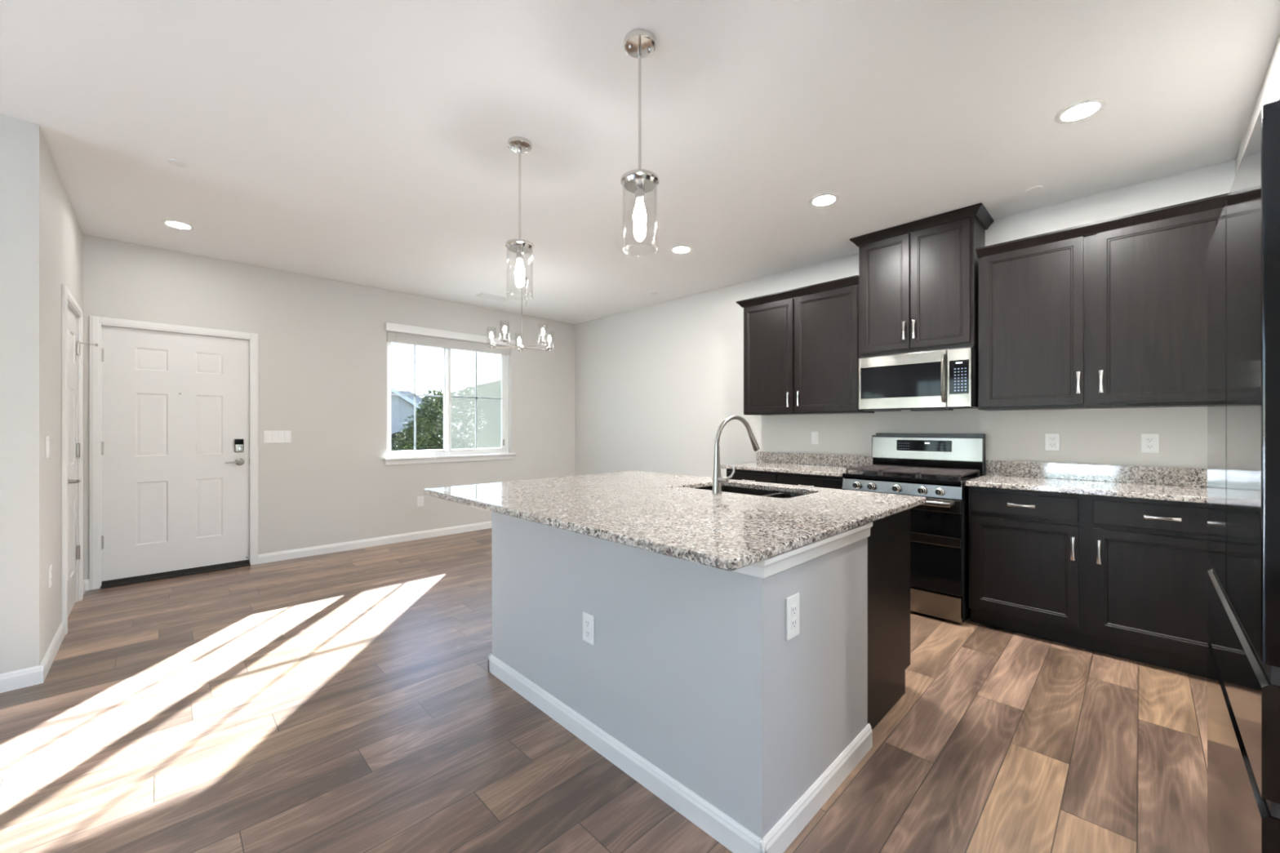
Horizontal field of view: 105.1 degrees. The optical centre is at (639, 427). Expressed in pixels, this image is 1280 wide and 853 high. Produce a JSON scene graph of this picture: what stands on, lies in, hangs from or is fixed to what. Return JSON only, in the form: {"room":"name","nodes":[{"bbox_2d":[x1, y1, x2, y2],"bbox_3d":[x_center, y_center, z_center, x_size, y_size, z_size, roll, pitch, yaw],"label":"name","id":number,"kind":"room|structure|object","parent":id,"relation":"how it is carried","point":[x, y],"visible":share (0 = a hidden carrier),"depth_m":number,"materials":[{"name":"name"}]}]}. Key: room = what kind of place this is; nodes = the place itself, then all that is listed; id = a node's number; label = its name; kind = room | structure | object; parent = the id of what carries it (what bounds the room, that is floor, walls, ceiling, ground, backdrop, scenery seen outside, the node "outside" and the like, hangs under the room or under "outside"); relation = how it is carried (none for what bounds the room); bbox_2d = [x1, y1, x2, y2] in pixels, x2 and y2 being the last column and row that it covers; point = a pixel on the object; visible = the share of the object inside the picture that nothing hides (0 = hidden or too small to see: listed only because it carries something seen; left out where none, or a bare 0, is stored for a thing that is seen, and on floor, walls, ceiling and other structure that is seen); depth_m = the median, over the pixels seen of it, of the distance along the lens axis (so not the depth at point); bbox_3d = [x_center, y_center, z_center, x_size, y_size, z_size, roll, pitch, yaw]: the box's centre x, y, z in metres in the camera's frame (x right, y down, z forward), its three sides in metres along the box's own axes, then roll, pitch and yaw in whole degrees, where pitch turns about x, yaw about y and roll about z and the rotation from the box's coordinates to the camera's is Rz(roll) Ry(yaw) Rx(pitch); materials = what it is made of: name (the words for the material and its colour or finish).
{"room":"kitchen","nodes":[
{"label":"kitchen","id":0,"kind":"room"},
{"bbox_2d":[0,114,43,674],"bbox_3d":[-4.478,-0.116,0.983,4.176,2.736,0.120,0,0,-44],"label":"wall","id":1,"kind":"structure","parent":0,"point":[21,142],"depth_m":2.36,"materials":[{"name":"grey paint"}]},
{"bbox_2d":[0,664,44,693],"bbox_3d":[-4.426,1.209,0.940,4.190,0.086,0.014,0,0,-44],"label":"baseboard","id":2,"kind":"structure","parent":1,"relation":"attached to","point":[21,678],"depth_m":2.36,"materials":[{"name":"white paint"}]},
{"bbox_2d":[43,135,83,657],"bbox_3d":[-3.693,-0.116,3.080,0.120,2.736,1.777,0,0,-44],"label":"wall","id":3,"kind":"structure","parent":0,"point":[63,236],"depth_m":2.72,"materials":[{"name":"grey paint"}]},
{"bbox_2d":[45,435,49,458],"bbox_3d":[-3.091,0.102,2.558,0.009,0.114,0.070,0,0,-44],"label":"light switch","id":4,"kind":"object","parent":3,"relation":"attached to","point":[47,442],"visible":1,"depth_m":2.55,"materials":[{"name":"white plastic"}]},
{"bbox_2d":[48,564,52,588],"bbox_3d":[-3.151,0.794,2.618,0.008,0.114,0.070,0,0,-44],"label":"power outlet","id":5,"kind":"object","parent":3,"relation":"attached to","point":[50,567],"visible":1,"depth_m":2.60,"materials":[{"name":"white plastic"}]},
{"bbox_2d":[39,579,85,679],"bbox_3d":[-3.603,1.209,3.084,0.014,0.086,1.897,0,0,-44],"label":"baseboard","id":6,"kind":"structure","parent":3,"relation":"attached to","point":[47,660],"depth_m":2.66,"materials":[{"name":"white paint"}]},
{"bbox_2d":[61,284,83,635],"bbox_3d":[-3.818,0.195,3.223,0.141,2.113,0.892,0,0,-44],"label":"trim","id":7,"kind":"structure","parent":3,"relation":"attached to","point":[67,298],"depth_m":2.96,"materials":[{"name":"white paint"}]},
{"bbox_2d":[67,306,97,617],"bbox_3d":[-3.771,0.221,3.285,0.139,2.030,0.774,0,0,-44],"label":"door","id":8,"kind":"structure","parent":3,"relation":"in","point":[73,346],"depth_m":3.38,"materials":[{"name":"white paint"}]},
{"bbox_2d":[83,234,574,579],"bbox_3d":[-2.643,-0.116,5.470,4.965,2.736,0.170,0,0,-44],"label":"wall","id":9,"kind":"structure","parent":0,"point":[322,342],"depth_m":4.89,"materials":[{"name":"grey paint"}]},
{"bbox_2d":[88,315,257,590],"bbox_3d":[-3.909,0.195,4.173,1.033,2.113,0.131,0,0,-44],"label":"trim","id":10,"kind":"structure","parent":9,"relation":"attached to","point":[95,323],"depth_m":3.81,"materials":[{"name":"white paint"}]},
{"bbox_2d":[100,325,250,588],"bbox_3d":[-3.900,0.226,4.155,0.931,2.049,0.191,0,0,-44],"label":"door","id":11,"kind":"structure","parent":9,"relation":"in","point":[175,460],"depth_m":4.11,"materials":[{"name":"white paint"}]},
{"bbox_2d":[263,431,291,443],"bbox_3d":[-3.402,0.089,4.601,0.205,0.108,0.009,0,0,-44],"label":"light switch","id":12,"kind":"object","parent":9,"relation":"attached to","point":[269,437],"visible":1,"depth_m":4.59,"materials":[{"name":"white plastic"}]},
{"bbox_2d":[84,520,491,591],"bbox_3d":[-2.596,1.209,5.387,4.675,0.086,0.014,0,0,-44],"label":"baseboard","id":13,"kind":"structure","parent":9,"relation":"attached to","point":[344,546],"depth_m":5.10,"materials":[{"name":"white paint"}]},
{"bbox_2d":[417,495,423,506],"bbox_3d":[-2.470,0.828,5.515,0.070,0.114,0.008,0,0,-44],"label":"power outlet","id":14,"kind":"object","parent":9,"relation":"attached to","point":[420,499],"visible":1,"depth_m":5.51,"materials":[{"name":"white plastic"}]},
{"bbox_2d":[383,342,515,465],"bbox_3d":[-2.223,-0.316,5.836,1.571,1.440,0.195,0,0,-44],"label":"window","id":15,"kind":"structure","parent":9,"relation":"in","point":[446,454],"depth_m":5.82,"materials":[{"name":"white plastic"}]},
{"bbox_2d":[384,322,515,355],"bbox_3d":[-2.183,-0.864,5.787,1.546,0.512,0.111,0,0,-44],"label":"window blind","id":16,"kind":"object","parent":15,"relation":"attached to","point":[394,337],"visible":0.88,"depth_m":5.67,"materials":[{"name":"white paint"}]},
{"bbox_2d":[0,528,1209,852],"bbox_3d":[-0.884,1.252,0.654,8.852,0.001,9.172,0,0,-44],"label":"floor","id":17,"kind":"structure","parent":0,"point":[348,701],"depth_m":1.96,"materials":[{"name":"wood"}]},
{"bbox_2d":[726,468,845,489],"bbox_3d":[1.350,0.810,4.248,0.626,0.881,1.082,0,0,-44],"label":"base cabinet","id":18,"kind":"object","parent":17,"relation":"on","point":[807,480],"visible":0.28,"depth_m":3.99,"materials":[{"name":"brown wood"}]},
{"bbox_2d":[720,451,872,476],"bbox_3d":[1.339,0.302,4.265,0.618,0.131,1.116,0,0,-44],"label":"countertop","id":19,"kind":"structure","parent":18,"relation":"on","point":[824,464],"depth_m":4.29,"materials":[{"name":"stone"}]},
{"bbox_2d":[781,491,910,729],"bbox_3d":[0.565,0.810,2.727,0.650,0.881,1.554,0,0,-44],"label":"base cabinet","id":20,"kind":"object","parent":17,"relation":"on","point":[889,540],"visible":0.03,"depth_m":2.15,"materials":[{"name":"brown wood"}]},
{"bbox_2d":[423,471,925,571],"bbox_3d":[0.098,0.353,2.548,1.633,0.030,2.050,0,0,-44],"label":"countertop","id":21,"kind":"structure","parent":20,"relation":"on","point":[730,531],"depth_m":2.00,"materials":[{"name":"stone"}]},
{"bbox_2d":[711,414,759,493],"bbox_3d":[0.548,0.135,2.628,0.388,0.405,0.132,0,0,-44],"label":"faucet","id":22,"kind":"object","parent":21,"relation":"on","point":[717,479],"visible":1,"depth_m":2.53,"materials":[{"name":"silver metal"}]},
{"bbox_2d":[695,485,806,497],"bbox_3d":[0.597,0.467,2.730,0.449,0.196,0.729,0,0,-44],"label":"sink","id":23,"kind":"object","parent":21,"relation":"in","point":[724,488],"visible":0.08,"depth_m":2.93,"materials":[{"name":"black metal"}]},
{"bbox_2d":[842,432,985,622],"bbox_3d":[1.967,0.647,3.552,0.711,1.207,0.764,0,0,-44],"label":"gas range","id":24,"kind":"object","parent":17,"relation":"on","point":[936,468],"visible":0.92,"depth_m":3.26,"materials":[{"name":"silver metal"}]},
{"bbox_2d":[842,471,982,487],"bbox_3d":[1.969,0.355,3.556,0.590,0.038,0.756,0,0,-44],"label":"cooktop","id":25,"kind":"object","parent":24,"relation":"in","point":[864,477],"depth_m":3.36,"materials":[{"name":"black metal"}]},
{"bbox_2d":[968,485,1213,677],"bbox_3d":[2.672,0.810,2.898,0.626,0.881,1.130,0,0,-44],"label":"base cabinet","id":26,"kind":"object","parent":17,"relation":"on","point":[1124,577],"visible":0.91,"depth_m":2.70,"materials":[{"name":"brown wood"}]},
{"bbox_2d":[965,460,1207,503],"bbox_3d":[2.672,0.301,2.904,0.618,0.134,1.138,0,0,-44],"label":"countertop","id":27,"kind":"structure","parent":26,"relation":"on","point":[1162,483],"depth_m":2.96,"materials":[{"name":"stone"}]},
{"bbox_2d":[1207,95,1279,852],"bbox_3d":[1.589,0.357,0.831,0.910,1.787,0.764,0,0,-44],"label":"refrigerator","id":28,"kind":"object","parent":17,"relation":"on","point":[1243,251],"visible":1,"depth_m":0.92,"materials":[{"name":"black metal"}]},
{"bbox_2d":[0,0,1279,324],"bbox_3d":[-0.884,-1.584,0.654,9.192,0.200,9.512,0,0,-44],"label":"ceiling","id":29,"kind":"structure","parent":0,"point":[360,142],"depth_m":2.34,"materials":[{"name":"white paint"}]},
{"bbox_2d":[167,159,187,167],"bbox_3d":[-2.592,-1.480,2.747,0.084,0.006,0.084,0,0,-44],"label":"sprinkler cover","id":30,"kind":"object","parent":29,"relation":"attached to","point":[178,163],"visible":1,"depth_m":2.74,"materials":[{"name":"white paint"}]},
{"bbox_2d":[160,219,195,230],"bbox_3d":[-3.379,-1.481,3.587,0.186,0.006,0.186,0,0,-44],"label":"recessed light","id":31,"kind":"object","parent":29,"relation":"in","point":[173,224],"visible":1,"depth_m":3.58,"materials":[{"name":"white paint"}]},
{"bbox_2d":[475,293,511,302],"bbox_3d":[-1.660,-1.477,5.569,0.360,0.012,0.160,0,0,-44],"label":"ceiling vent","id":32,"kind":"object","parent":29,"relation":"in","point":[482,295],"visible":1,"depth_m":5.54,"materials":[{"name":"white metal"}]},
{"bbox_2d":[505,136,533,297],"bbox_3d":[-0.627,-1.082,2.557,0.146,0.804,0.146,0,0,-20],"label":"pendant light","id":33,"kind":"object","parent":29,"relation":"hanging from","point":[519,144],"visible":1,"depth_m":2.54,"materials":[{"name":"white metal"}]},
{"bbox_2d":[515,248,523,259],"bbox_3d":[-0.627,-0.903,2.557,0.036,0.053,0.036,0,0,-44],"label":"socket","id":34,"kind":"object","parent":33,"relation":"attached to","point":[519,252],"depth_m":2.54,"materials":[{"name":"silver metal"}]},
{"bbox_2d":[486,275,554,352],"bbox_3d":[-1.148,-1.122,4.848,0.654,0.722,0.657,0,0,-44],"label":"chandelier","id":35,"kind":"object","parent":29,"relation":"hanging from","point":[504,340],"visible":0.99,"depth_m":4.84,"materials":[{"name":"silver metal"}]},
{"bbox_2d":[621,28,658,250],"bbox_3d":[-0.001,-1.082,1.885,0.146,0.804,0.146,0,0,-20],"label":"pendant light","id":36,"kind":"object","parent":29,"relation":"hanging from","point":[639,43],"visible":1,"depth_m":1.87,"materials":[{"name":"silver metal"}]},
{"bbox_2d":[635,183,644,199],"bbox_3d":[-0.001,-0.903,1.885,0.036,0.053,0.036,0,0,-44],"label":"socket","id":37,"kind":"object","parent":36,"relation":"attached to","point":[639,188],"depth_m":1.87,"materials":[{"name":"silver metal"}]},
{"bbox_2d":[670,245,692,253],"bbox_3d":[0.346,-1.481,4.085,0.186,0.006,0.186,0,0,-44],"label":"recessed light","id":38,"kind":"object","parent":29,"relation":"in","point":[678,249],"visible":1,"depth_m":4.07,"materials":[{"name":"white paint"}]},
{"bbox_2d":[808,193,839,207],"bbox_3d":[1.200,-1.481,3.196,0.186,0.006,0.186,0,0,-44],"label":"recessed light","id":39,"kind":"object","parent":29,"relation":"in","point":[825,199],"visible":1,"depth_m":3.19,"materials":[{"name":"white plastic"}]},
{"bbox_2d":[1025,186,1043,193],"bbox_3d":[2.453,-1.480,3.048,0.084,0.006,0.084,0,0,-44],"label":"sprinkler cover","id":40,"kind":"object","parent":29,"relation":"attached to","point":[1035,188],"visible":1,"depth_m":3.04,"materials":[{"name":"white paint"}]},
{"bbox_2d":[1053,97,1106,124],"bbox_3d":[2.064,-1.481,2.298,0.186,0.006,0.186,0,0,-44],"label":"recessed light","id":41,"kind":"object","parent":29,"relation":"in","point":[1084,109],"visible":1,"depth_m":2.29,"materials":[{"name":"white paint"}]},
{"bbox_2d":[491,511,867,838],"bbox_3d":[0.065,0.811,2.224,0.765,0.882,1.586,0,0,-44],"label":"wall","id":42,"kind":"structure","parent":0,"point":[691,667],"depth_m":1.67,"materials":[{"name":"grey paint"}]},
{"bbox_2d":[582,611,594,644],"bbox_3d":[-0.205,0.797,1.947,0.008,0.114,0.070,0,0,-44],"label":"power outlet","id":43,"kind":"object","parent":42,"relation":"attached to","point":[588,619],"visible":1,"depth_m":1.94,"materials":[{"name":"white plastic"}]},
{"bbox_2d":[585,618,590,627],"bbox_3d":[-0.207,0.776,1.946,0.004,0.029,0.033,0,0,-44],"label":"socket","id":44,"kind":"object","parent":43,"relation":"attached to","point":[587,620],"depth_m":1.94,"materials":[{"name":"grey plastic"}]},
{"bbox_2d":[585,628,590,638],"bbox_3d":[-0.207,0.817,1.946,0.004,0.029,0.033,0,0,-44],"label":"socket","id":45,"kind":"object","parent":43,"relation":"attached to","point":[587,630],"depth_m":1.94,"materials":[{"name":"grey plastic"}]},
{"bbox_2d":[488,653,872,852],"bbox_3d":[0.065,1.209,2.223,0.791,0.086,1.614,0,0,-44],"label":"baseboard","id":46,"kind":"structure","parent":42,"relation":"attached to","point":[720,826],"depth_m":1.67,"materials":[{"name":"white paint"}]},
{"bbox_2d":[786,592,799,640],"bbox_3d":[0.471,0.580,1.505,0.076,0.128,0.008,0,0,-44],"label":"power outlet","id":47,"kind":"object","parent":42,"relation":"attached to","point":[793,602],"visible":1,"depth_m":1.50,"materials":[{"name":"white plastic"}]},
{"bbox_2d":[791,604,796,616],"bbox_3d":[0.472,0.559,1.503,0.033,0.029,0.004,0,0,-44],"label":"socket","id":48,"kind":"object","parent":47,"relation":"attached to","point":[793,606],"depth_m":1.50,"materials":[{"name":"grey plastic"}]},
{"bbox_2d":[791,617,796,629],"bbox_3d":[0.472,0.600,1.503,0.033,0.029,0.004,0,0,-44],"label":"socket","id":49,"kind":"object","parent":47,"relation":"attached to","point":[793,620],"depth_m":1.50,"materials":[{"name":"grey plastic"}]},
{"bbox_2d":[731,522,872,578],"bbox_3d":[0.058,0.397,2.216,0.785,0.057,1.626,0,0,-44],"label":"trim","id":50,"kind":"structure","parent":42,"relation":"attached to","point":[763,569],"depth_m":1.53,"materials":[{"name":"white paint"}]},
{"bbox_2d":[574,160,1235,477],"bbox_3d":[2.398,-0.116,3.749,0.170,2.736,9.342,0,0,-44],"label":"wall","id":51,"kind":"structure","parent":0,"point":[655,384],"depth_m":5.01,"materials":[{"name":"grey paint"}]},
{"bbox_2d":[736,275,874,415],"bbox_3d":[1.431,-0.656,4.356,0.360,1.072,1.130,0,0,-44],"label":"upper cabinet","id":52,"kind":"object","parent":51,"relation":"attached to","point":[801,344],"visible":0.98,"depth_m":4.19,"materials":[{"name":"brown wood"}]},
{"bbox_2d":[756,451,872,466],"bbox_3d":[1.550,0.287,4.476,0.020,0.100,1.108,0,0,-44],"label":"backsplash","id":53,"kind":"structure","parent":51,"relation":"attached to","point":[844,460],"depth_m":4.42,"materials":[{"name":"stone"}]},
{"bbox_2d":[811,431,818,444],"bbox_3d":[1.589,0.093,4.447,0.009,0.114,0.070,0,0,-44],"label":"light switch","id":54,"kind":"object","parent":51,"relation":"attached to","point":[815,435],"visible":1,"depth_m":4.44,"materials":[{"name":"white plastic"}]},
{"bbox_2d":[849,202,994,357],"bbox_3d":[2.083,-1.014,3.668,0.389,0.932,0.864,0,0,-44],"label":"upper cabinet","id":55,"kind":"object","parent":51,"relation":"attached to","point":[918,279],"visible":0.98,"depth_m":3.51,"materials":[{"name":"brown wood"}]},
{"bbox_2d":[858,346,977,411],"bbox_3d":[2.064,-0.335,3.639,0.454,0.421,0.742,0,0,-44],"label":"microwave oven","id":56,"kind":"object","parent":55,"relation":"attached to","point":[940,380],"visible":0.98,"depth_m":3.48,"materials":[{"name":"silver metal"}]},
{"bbox_2d":[1044,433,1059,450],"bbox_3d":[2.748,0.096,3.264,0.008,0.114,0.076,0,0,-44],"label":"power outlet","id":57,"kind":"object","parent":51,"relation":"attached to","point":[1051,440],"visible":1,"depth_m":3.26,"materials":[{"name":"white plastic"}]},
{"bbox_2d":[1048,436,1055,440],"bbox_3d":[2.747,0.075,3.263,0.004,0.029,0.033,0,0,-44],"label":"socket","id":58,"kind":"object","parent":57,"relation":"attached to","point":[1051,438],"depth_m":3.26,"materials":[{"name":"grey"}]},
{"bbox_2d":[1048,443,1055,447],"bbox_3d":[2.747,0.116,3.263,0.004,0.029,0.033,0,0,-44],"label":"socket","id":59,"kind":"object","parent":57,"relation":"attached to","point":[1051,445],"depth_m":3.26,"materials":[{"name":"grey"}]},
{"bbox_2d":[986,460,1207,487],"bbox_3d":[2.886,0.286,3.112,0.020,0.104,1.136,0,0,-44],"label":"backsplash","id":60,"kind":"structure","parent":51,"relation":"attached to","point":[1187,477],"depth_m":3.08,"materials":[{"name":"stone"}]},
{"bbox_2d":[976,192,1229,410],"bbox_3d":[2.766,-0.658,2.991,0.360,1.076,1.132,0,0,-44],"label":"upper cabinet","id":61,"kind":"object","parent":51,"relation":"attached to","point":[1111,313],"visible":0.96,"depth_m":2.85,"materials":[{"name":"brown wood"}]},
{"bbox_2d":[1141,433,1159,453],"bbox_3d":[3.063,0.094,2.943,0.008,0.114,0.076,0,0,-44],"label":"power outlet","id":62,"kind":"object","parent":51,"relation":"attached to","point":[1149,442],"visible":1,"depth_m":2.94,"materials":[{"name":"white plastic"}]},
{"bbox_2d":[1146,437,1154,442],"bbox_3d":[3.061,0.073,2.942,0.004,0.029,0.033,0,0,-44],"label":"socket","id":63,"kind":"object","parent":62,"relation":"attached to","point":[1148,439],"depth_m":2.94,"materials":[{"name":"grey plastic"}]},
{"bbox_2d":[1146,444,1154,448],"bbox_3d":[3.061,0.114,2.942,0.004,0.029,0.033,0,0,-44],"label":"socket","id":64,"kind":"object","parent":62,"relation":"attached to","point":[1148,446],"depth_m":2.94,"materials":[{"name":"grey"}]},
{"bbox_2d":[1235,33,1279,176],"bbox_3d":[2.787,-0.116,1.807,1.992,2.736,0.583,0,0,-44],"label":"wall","id":65,"kind":"structure","parent":0,"point":[1269,91],"depth_m":2.04,"materials":[{"name":"grey paint"}]},
{"label":"outside","id":66,"kind":"structure","parent":0,"visible":0},
{"bbox_3d":[-3.498,2.302,3.573,160.000,0.300,170.000,0,0,-44],"label":"ground","id":67,"kind":"structure","parent":66,"visible":0},
{"bbox_2d":[391,386,443,434],"bbox_3d":[-24.473,-0.868,41.502,17.100,6.040,14.450,0,0,-44],"label":"house","id":68,"kind":"structure","parent":67,"relation":"on","point":[402,406],"depth_m":37.85,"materials":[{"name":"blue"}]},
{"bbox_2d":[391,387,472,450],"bbox_3d":[-5.246,0.571,12.192,1.354,3.167,2.408,0,0,39],"label":"broadleaf tree","id":69,"kind":"object","parent":67,"relation":"on","point":[431,412],"visible":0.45,"depth_m":11.94,"materials":[{"name":"green plant"}]},
{"bbox_2d":[391,379,501,450],"bbox_3d":[-13.862,-4.603,53.606,43.200,13.510,36.000,0,0,-44],"label":"house","id":70,"kind":"structure","parent":67,"relation":"on","point":[490,437],"depth_m":42.81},
{"bbox_2d":[437,382,487,447],"bbox_3d":[-6.185,0.286,17.012,1.888,3.736,1.324,0,0,-44],"label":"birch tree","id":71,"kind":"object","parent":67,"relation":"on","point":[462,416],"visible":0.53,"depth_m":17.05,"materials":[{"name":"green plant"}]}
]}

